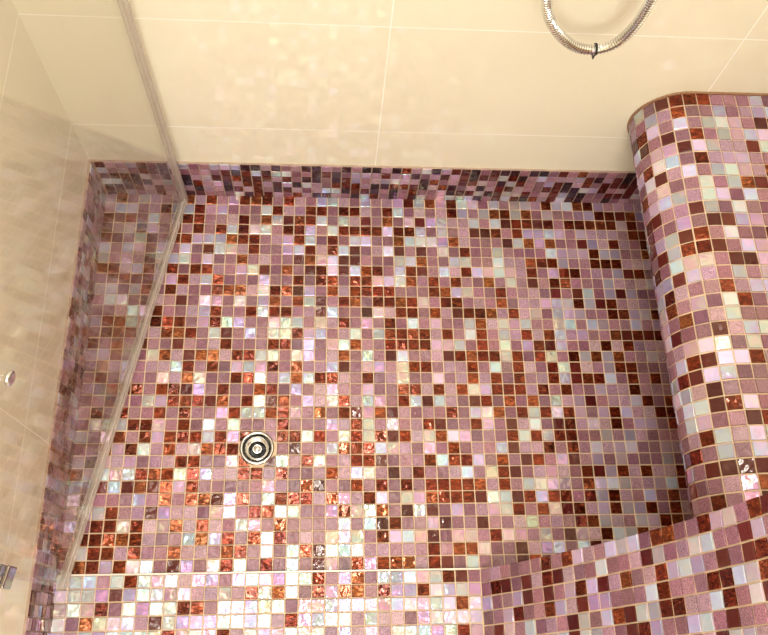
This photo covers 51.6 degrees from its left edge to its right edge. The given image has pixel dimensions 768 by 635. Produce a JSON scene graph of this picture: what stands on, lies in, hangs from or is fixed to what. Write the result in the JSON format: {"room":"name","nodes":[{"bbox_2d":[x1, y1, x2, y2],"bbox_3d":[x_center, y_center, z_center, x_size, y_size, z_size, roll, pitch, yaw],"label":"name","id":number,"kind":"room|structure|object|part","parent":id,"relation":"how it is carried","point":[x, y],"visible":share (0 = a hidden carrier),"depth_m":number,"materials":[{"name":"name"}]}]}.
{"room":"bathroom shower","nodes":[
{"label":"bathroom shower","id":0,"kind":"room"},
{"bbox_2d":[0,0,88,634],"bbox_3d":[-0.469,0.422,-0.050,0.100,2.620,2.400,0,68,-4],"label":"wall","id":1,"kind":"structure","parent":0,"point":[44,161],"depth_m":1.12,"materials":[{"name":"beige tile"}]},
{"bbox_2d":[22,162,105,634],"bbox_3d":[-0.510,0.322,1.218,0.007,0.108,1.244,0,68,-4],"label":"baseboard","id":2,"kind":"structure","parent":1,"relation":"attached to","point":[39,611],"depth_m":1.27,"materials":[{"name":"tile"}]},
{"bbox_2d":[0,0,188,589],"bbox_3d":[-0.365,-0.260,0.468,0.019,1.946,0.720,11,67,0],"label":"shower door","id":3,"kind":"structure","parent":1,"relation":"attached to","point":[7,572],"depth_m":1.14,"materials":[{"name":"clear glass"}]},
{"bbox_3d":[-0.421,0.069,0.894,0.007,0.019,0.019,11,67,0],"label":"knob","id":4,"kind":"part","parent":3,"relation":"part of","materials":[{"name":"silver metal"}]},
{"bbox_2d":[50,193,691,634],"bbox_3d":[0.273,0.900,1.165,1.568,0.123,2.400,0,68,-4],"label":"floor","id":5,"kind":"structure","parent":0,"point":[433,384],"depth_m":1.39,"materials":[{"name":"tile"}]},
{"bbox_2d":[239,431,273,464],"bbox_3d":[-0.216,0.228,1.358,0.058,0.044,0.058,0,68,-4],"label":"floor drain","id":6,"kind":"object","parent":5,"relation":"on","point":[256,446],"visible":1,"depth_m":1.35,"materials":[{"name":"silver metal"}]},
{"bbox_3d":[-0.216,0.226,1.355,0.017,0.030,0.017,0,68,-4],"label":"knob","id":7,"kind":"part","parent":6,"relation":"part of","materials":[{"name":"silver metal"}]},
{"bbox_2d":[627,91,767,517],"bbox_3d":[0.732,0.028,1.309,0.645,0.342,0.694,0,68,-4],"label":"bench","id":8,"kind":"object","parent":5,"relation":"on","point":[700,159],"visible":0.9,"depth_m":1.16,"materials":[{"name":"tile"}]},
{"bbox_2d":[12,0,767,170],"bbox_3d":[0.336,-0.729,0.484,1.768,2.620,0.100,0,68,-4],"label":"wall","id":9,"kind":"structure","parent":0,"point":[417,83],"depth_m":1.21,"materials":[{"name":"beige tile"}]},
{"bbox_2d":[88,159,639,203],"bbox_3d":[0.021,-0.252,1.495,1.098,0.108,0.006,0,68,-4],"label":"baseboard","id":10,"kind":"structure","parent":9,"relation":"attached to","point":[115,176],"depth_m":1.48,"materials":[{"name":"tile"}]},
{"bbox_3d":[0.341,-0.559,0.658,0.260,0.060,0.082,0,68,-4],"label":"shower mixer","id":11,"kind":"object","parent":9,"relation":"attached to","visible":0},
{"bbox_2d":[541,0,656,58],"bbox_3d":[0.292,-0.449,0.877,0.188,0.469,0.017,0,68,-4],"label":"shower hose","id":12,"kind":"object","parent":11,"relation":"hanging from","point":[553,26],"visible":1,"depth_m":1.05,"materials":[{"name":"silver metal"}]},
{"bbox_2d":[481,493,767,634],"bbox_3d":[0.646,0.435,0.741,0.895,1.070,0.646,0,68,-4],"label":"wall partition","id":13,"kind":"structure","parent":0,"point":[706,574],"depth_m":1.02,"materials":[{"name":"tile"}]},
{"bbox_2d":[54,568,481,603],"bbox_3d":[-0.179,0.424,1.257,0.674,0.008,0.042,0,68,-4],"label":"shower curb","id":14,"kind":"structure","parent":13,"relation":"attached to","point":[315,584],"depth_m":1.25,"materials":[{"name":"tile"}]}
]}

